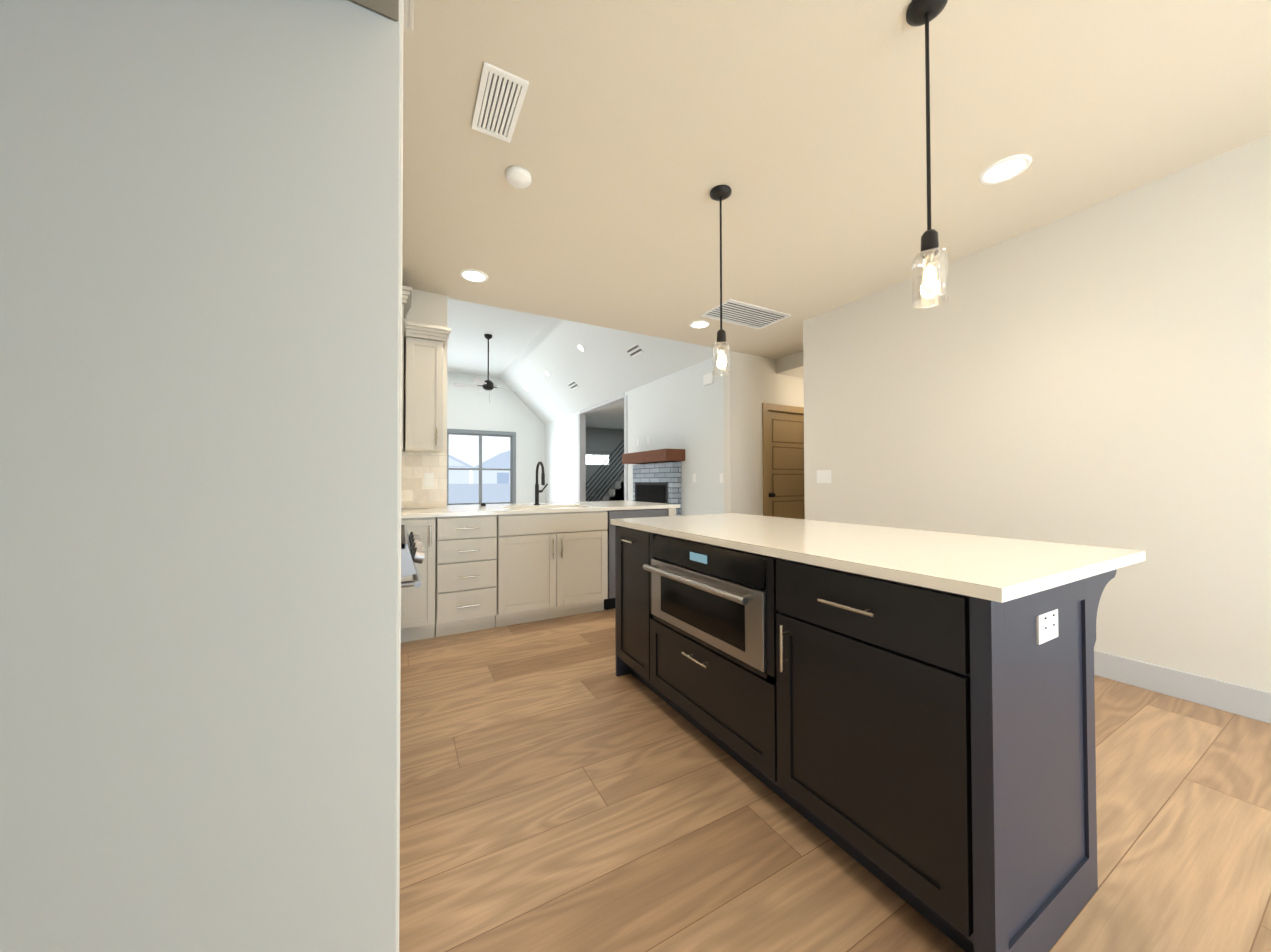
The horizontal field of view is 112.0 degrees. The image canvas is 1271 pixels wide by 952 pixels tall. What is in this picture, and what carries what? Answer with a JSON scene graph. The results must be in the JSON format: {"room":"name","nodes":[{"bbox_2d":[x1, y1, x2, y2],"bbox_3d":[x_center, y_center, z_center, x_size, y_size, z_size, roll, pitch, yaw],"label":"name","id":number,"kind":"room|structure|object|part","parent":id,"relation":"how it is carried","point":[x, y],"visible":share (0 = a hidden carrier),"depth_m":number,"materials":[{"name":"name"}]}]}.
{"room":"kitchen","nodes":[
{"label":"kitchen","id":0,"kind":"room"},
{"bbox_2d":[402,289,446,508],"bbox_3d":[-2.120,-0.192,3.535,1.030,2.770,0.120,0,-1,-29],"label":"wall","id":1,"kind":"structure","parent":0,"point":[428,308],"depth_m":3.69,"materials":[{"name":"paint"}]},
{"bbox_2d":[402,285,450,452],"bbox_3d":[-1.863,-0.822,3.394,0.706,1.235,0.380,0,-1,-29],"label":"upper cabinet","id":2,"kind":"object","parent":1,"relation":"attached to","point":[425,344],"visible":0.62,"depth_m":3.35,"materials":[{"name":"grey paint"}]},
{"bbox_2d":[447,372,623,502],"bbox_3d":[-3.174,-0.679,11.914,7.220,3.970,0.120,0,-1,-29],"label":"wall","id":3,"kind":"structure","parent":0,"point":[474,408],"depth_m":11.78,"materials":[{"name":"paint"}]},
{"bbox_2d":[447,429,515,504],"bbox_3d":[-4.459,-0.181,11.154,2.700,2.060,0.117,0,-1,-29],"label":"window","id":4,"kind":"structure","parent":3,"relation":"in","point":[511,435],"depth_m":11.39,"materials":[{"name":"grey"}]},
{"bbox_2d":[586,451,610,500],"bbox_3d":[-1.144,0.282,12.968,0.912,2.048,0.105,0,-1,-29],"label":"front door","id":5,"kind":"structure","parent":3,"relation":"in","point":[595,460],"depth_m":12.95,"materials":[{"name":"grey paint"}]},
{"bbox_2d":[586,448,614,467],"bbox_3d":[-1.129,0.239,12.941,1.100,2.150,0.018,0,-1,-29],"label":"door frame","id":6,"kind":"structure","parent":3,"relation":"attached to","point":[603,450],"depth_m":13.08,"materials":[{"name":"grey paint"}]},
{"bbox_2d":[724,351,803,515],"bbox_3d":[2.444,-0.170,6.089,2.950,2.770,0.120,0,-1,-29],"label":"wall","id":7,"kind":"structure","parent":0,"point":[752,383],"depth_m":5.47,"materials":[{"name":"paint"}]},
{"bbox_2d":[762,403,803,515],"bbox_3d":[2.076,0.131,5.873,1.010,2.165,0.138,0,-1,-29],"label":"door frame","id":8,"kind":"structure","parent":7,"relation":"attached to","point":[766,407],"depth_m":5.60,"materials":[{"name":"brown wood"}]},
{"bbox_2d":[768,411,804,518],"bbox_3d":[2.098,0.171,5.833,0.832,2.068,0.127,0,-1,-29],"label":"hall door","id":9,"kind":"structure","parent":7,"relation":"in","point":[786,461],"depth_m":5.83,"materials":[{"name":"brown wood"}]},
{"bbox_2d":[776,351,802,377],"bbox_3d":[3.087,-1.466,5.758,2.150,0.190,1.108,0,-1,-29],"label":"ceiling soffit","id":10,"kind":"structure","parent":0,"point":[790,365],"depth_m":5.57,"materials":[{"name":"paint"}]},
{"bbox_2d":[399,609,1270,951],"bbox_3d":[0.364,1.272,5.431,7.820,0.120,15.200,0,-1,-29],"label":"floor","id":11,"kind":"structure","parent":0,"point":[565,787],"depth_m":1.41,"materials":[{"name":"brown wood"}]},
{"bbox_2d":[0,0,413,951],"bbox_3d":[-0.386,-0.241,0.018,0.691,2.768,1.185,0,-1,-29],"label":"tall cabinet","id":12,"kind":"object","parent":11,"relation":"on","point":[200,422],"visible":1,"depth_m":0.52,"materials":[{"name":"grey paint"}]},
{"bbox_2d":[401,516,408,642],"bbox_3d":[-1.696,0.733,2.425,0.703,0.890,0.916,0,-1,-29],"label":"base cabinet","id":13,"kind":"object","parent":11,"relation":"on","point":[404,519],"depth_m":2.99,"materials":[{"name":"grey paint"}]},
{"bbox_2d":[401,525,424,587],"bbox_3d":[-1.259,0.683,1.703,0.735,0.968,0.762,0,-1,-29],"label":"range","id":14,"kind":"object","parent":11,"relation":"on","point":[412,553],"visible":0.15,"depth_m":1.59,"materials":[{"name":"silver metal"}]},
{"bbox_2d":[409,516,440,640],"bbox_3d":[-1.688,0.744,3.271,0.268,0.890,0.704,0,-1,-29],"label":"base cabinet","id":15,"kind":"object","parent":11,"relation":"on","point":[425,600],"depth_m":3.06,"materials":[{"name":"grey paint"}]},
{"bbox_2d":[441,512,508,635],"bbox_3d":[-1.395,0.746,3.468,0.550,0.890,0.640,0,-1,-29],"label":"base cabinet","id":16,"kind":"object","parent":11,"relation":"on","point":[487,566],"depth_m":3.22,"materials":[{"name":"grey paint"}]},
{"bbox_2d":[401,508,456,515],"bbox_3d":[-1.641,0.285,3.340,0.374,0.030,0.662,0,-1,-29],"label":"countertop","id":17,"kind":"structure","parent":16,"relation":"on","point":[420,511],"depth_m":3.14,"materials":[{"name":"white stone"}]},
{"bbox_2d":[509,504,608,624],"bbox_3d":[-0.801,0.749,3.793,0.933,0.890,0.640,0,-1,-29],"label":"base cabinet","id":18,"kind":"object","parent":11,"relation":"on","point":[558,561],"depth_m":3.52,"materials":[{"name":"grey paint"}]},
{"bbox_2d":[447,504,516,515],"bbox_3d":[-1.397,0.289,3.732,0.430,0.030,1.115,0,-1,-29],"label":"countertop","id":19,"kind":"structure","parent":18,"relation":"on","point":[462,510],"depth_m":3.47,"materials":[{"name":"white stone"}]},
{"bbox_2d":[497,502,576,511],"bbox_3d":[-0.893,0.292,4.007,0.719,0.030,1.115,0,-1,-29],"label":"countertop","id":20,"kind":"structure","parent":18,"relation":"on","point":[554,507],"depth_m":3.94,"materials":[{"name":"white stone"}]},
{"bbox_2d":[534,462,547,504],"bbox_3d":[-0.862,0.070,4.032,0.134,0.412,0.244,0,-1,-29],"label":"faucet","id":21,"kind":"object","parent":20,"relation":"on","point":[537,491],"visible":1,"depth_m":4.08,"materials":[{"name":"black metal"}]},
{"bbox_2d":[557,500,679,510],"bbox_3d":[-0.209,0.295,4.382,0.841,0.030,1.115,0,-1,-29],"label":"countertop","id":22,"kind":"structure","parent":18,"relation":"on","point":[624,504],"depth_m":4.09,"materials":[{"name":"white stone"}]},
{"bbox_2d":[589,461,623,500],"bbox_3d":[-0.745,0.347,11.706,1.750,1.900,0.950,0,-1,-29],"label":"stairs","id":23,"kind":"structure","parent":11,"relation":"on","point":[615,492],"depth_m":11.39,"materials":[{"name":"grey paint"}]},
{"bbox_2d":[586,440,623,500],"bbox_3d":[-0.592,-0.160,11.222,1.750,2.900,0.040,0,-1,-29],"label":"stair railing","id":24,"kind":"object","parent":23,"relation":"attached to","point":[606,475],"visible":0.27,"depth_m":11.12,"materials":[{"name":"black metal"}]},
{"bbox_2d":[604,508,668,609],"bbox_3d":[-0.095,0.754,4.138,0.626,0.885,0.661,0,-1,-29],"label":"dishwasher","id":25,"kind":"object","parent":11,"relation":"on","point":[609,602],"visible":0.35,"depth_m":3.77,"materials":[{"name":"silver metal"}]},
{"bbox_2d":[622,449,684,515],"bbox_3d":[0.168,0.426,6.636,0.510,1.605,1.360,0,-1,-29],"label":"fireplace","id":26,"kind":"object","parent":11,"relation":"on","point":[658,481],"visible":0.52,"depth_m":6.44,"materials":[{"name":"brick"}]},
{"bbox_2d":[610,521,1116,951],"bbox_3d":[0.638,0.721,1.898,0.874,0.889,1.846,0,-1,-29],"label":"kitchen island","id":27,"kind":"object","parent":11,"relation":"on","point":[908,716],"depth_m":1.14,"materials":[{"name":"black wood"}]},
{"bbox_3d":[0.421,0.490,1.906,0.499,0.396,0.756,0,-1,-29],"label":"microwave drawer","id":28,"kind":"part","parent":27,"relation":"part of","materials":[{"name":"silver metal"}]},
{"bbox_2d":[610,513,1144,604],"bbox_3d":[0.725,0.260,1.941,0.963,0.030,1.884,0,-1,-29],"label":"island countertop","id":29,"kind":"structure","parent":27,"relation":"on","point":[1010,569],"depth_m":1.35,"materials":[{"name":"white stone"}]},
{"bbox_2d":[402,0,1270,428],"bbox_3d":[0.355,-2.218,5.477,7.460,1.320,14.840,0,-1,-29],"label":"ceiling","id":30,"kind":"structure","parent":0,"point":[646,126],"depth_m":2.09,"materials":[{"name":"paint"}]},
{"bbox_2d":[460,269,487,282],"bbox_3d":[-1.273,-1.576,3.384,0.214,0.008,0.214,0,-1,-29],"label":"recessed light","id":31,"kind":"object","parent":30,"relation":"in","point":[473,275],"visible":1,"depth_m":3.37,"materials":[{"name":"white plastic"}]},
{"bbox_2d":[453,334,517,401],"bbox_3d":[-2.856,-2.061,8.284,1.219,1.301,1.172,0,-1,-29],"label":"ceiling fan","id":32,"kind":"object","parent":30,"relation":"hanging from","point":[487,385],"visible":1,"depth_m":8.19,"materials":[{"name":"black metal"}]},
{"bbox_2d":[471,61,528,142],"bbox_3d":[-0.592,-1.596,1.852,0.175,0.011,0.345,0,-1,-29],"label":"ceiling vent","id":33,"kind":"object","parent":30,"relation":"in","point":[501,94],"visible":1,"depth_m":1.83,"materials":[{"name":"white plastic"}]},
{"bbox_2d":[505,165,531,188],"bbox_3d":[-0.620,-1.579,2.273,0.136,0.035,0.136,0,-1,-29],"label":"smoke detector","id":34,"kind":"object","parent":30,"relation":"attached to","point":[520,177],"visible":1,"depth_m":2.25,"materials":[{"name":"white plastic"}]},
{"bbox_2d":[567,381,577,389],"bbox_3d":[-1.317,-1.904,9.003,0.126,0.118,0.340,0,-1,-29],"label":"ceiling vent","id":35,"kind":"object","parent":30,"relation":"in","point":[573,387],"depth_m":8.99,"materials":[{"name":"white plastic"}]},
{"bbox_2d":[577,344,583,351],"bbox_3d":[-0.971,-2.268,7.602,0.114,0.107,0.150,0,-1,-35],"label":"recessed light","id":36,"kind":"object","parent":30,"relation":"in","point":[580,348],"depth_m":7.60,"materials":[{"name":"white plastic"}]},
{"bbox_2d":[626,344,642,357],"bbox_3d":[-0.022,-1.938,6.635,0.126,0.118,0.340,0,-1,-29],"label":"ceiling vent","id":37,"kind":"object","parent":30,"relation":"in","point":[634,344],"depth_m":6.62,"materials":[{"name":"white plastic"}]},
{"bbox_2d":[689,320,709,328],"bbox_3d":[0.664,-1.567,4.443,0.214,0.008,0.214,0,-1,-29],"label":"recessed light","id":38,"kind":"object","parent":30,"relation":"in","point":[699,324],"visible":1,"depth_m":4.43,"materials":[{"name":"white plastic"}]},
{"bbox_2d":[710,185,730,375],"bbox_3d":[0.480,-1.086,2.405,0.120,1.023,0.120,0,-1,-29],"label":"pendant light","id":39,"kind":"object","parent":30,"relation":"hanging from","point":[720,193],"visible":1,"depth_m":2.39,"materials":[{"name":"clear glass"}]},
{"bbox_2d":[700,299,790,328],"bbox_3d":[1.077,-1.570,4.193,0.780,0.011,0.430,0,-1,-29],"label":"ceiling vent","id":40,"kind":"object","parent":30,"relation":"in","point":[745,314],"visible":0.96,"depth_m":4.18,"materials":[{"name":"white plastic"}]},
{"bbox_2d":[906,0,949,308],"bbox_3d":[0.997,-1.099,1.460,0.120,1.023,0.120,0,-1,-29],"label":"pendant light","id":41,"kind":"object","parent":30,"relation":"hanging from","point":[921,12],"visible":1,"depth_m":1.45,"materials":[{"name":"clear glass"}]},
{"bbox_2d":[978,154,1031,184],"bbox_3d":[1.932,-1.599,2.246,0.214,0.008,0.214,0,-1,-29],"label":"recessed light","id":42,"kind":"object","parent":30,"relation":"in","point":[1004,169],"visible":1,"depth_m":2.24,"materials":[{"name":"white plastic"}]},
{"bbox_2d":[545,135,1270,692],"bbox_3d":[0.992,-0.170,5.795,0.120,2.770,14.600,0,-1,-29],"label":"wall","id":43,"kind":"structure","parent":0,"point":[1097,375],"depth_m":2.55,"materials":[{"name":"paint"}]},
{"bbox_2d":[578,393,627,501],"bbox_3d":[-0.676,-0.121,8.844,0.148,2.760,2.430,0,-1,-29],"label":"door frame","id":44,"kind":"structure","parent":43,"relation":"attached to","point":[582,449],"depth_m":9.79,"materials":[{"name":"grey paint"}]},
{"bbox_2d":[703,372,712,385],"bbox_3d":[0.967,-1.287,5.696,0.028,0.140,0.180,0,-1,-29],"label":"light switch","id":45,"kind":"object","parent":43,"relation":"attached to","point":[707,378],"depth_m":5.69,"materials":[{"name":"white plastic"}]},
{"bbox_2d":[720,473,723,482],"bbox_3d":[1.099,0.025,5.464,0.007,0.120,0.075,0,-1,-29],"label":"light switch","id":46,"kind":"object","parent":43,"relation":"attached to","point":[721,474],"depth_m":5.46,"materials":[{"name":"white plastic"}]},
{"bbox_2d":[817,470,830,482],"bbox_3d":[1.820,0.006,4.146,0.007,0.125,0.160,0,-1,-29],"label":"light switch","id":47,"kind":"object","parent":43,"relation":"attached to","point":[823,476],"depth_m":4.14,"materials":[{"name":"white plastic"}]},
{"bbox_2d":[1094,650,1270,723],"bbox_3d":[3.078,1.086,1.850,0.036,0.143,5.706,0,-1,-29],"label":"baseboard","id":48,"kind":"structure","parent":43,"relation":"attached to","point":[1252,703],"depth_m":2.21,"materials":[{"name":"grey paint"}]},
{"label":"outside","id":49,"kind":"structure","parent":0,"visible":0},
{"bbox_2d":[448,451,509,503],"bbox_3d":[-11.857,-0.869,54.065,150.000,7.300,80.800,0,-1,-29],"label":"house","id":50,"kind":"structure","parent":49,"point":[495,486],"depth_m":53.02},
{"bbox_2d":[449,434,509,483],"bbox_3d":[-31.762,-14.591,90.568,150.000,46.000,0.001,0,-1,-29],"label":"sky","id":51,"kind":"structure","parent":49,"point":[464,448],"depth_m":89.37,"materials":[{"name":"white"}]},
{"bbox_3d":[-0.959,-0.238,0.215,0.120,2.770,6.920,0,-1,-29],"label":"wall","id":52,"kind":"structure","parent":0,"visible":0},
{"bbox_2d":[401,452,446,508],"bbox_3d":[-2.075,0.035,3.482,1.000,0.473,0.008,0,-1,-29],"label":"tile backsplash","id":53,"kind":"structure","parent":52,"relation":"attached to","point":[415,467],"depth_m":3.62,"materials":[{"name":"beige tile"}]},
{"bbox_2d":[424,473,433,486],"bbox_3d":[-1.756,0.034,3.649,0.075,0.120,0.008,0,-1,-29],"label":"outlet","id":54,"kind":"object","parent":53,"relation":"attached to","point":[428,479],"visible":0.29,"depth_m":3.64,"materials":[{"name":"white plastic"}]}
]}

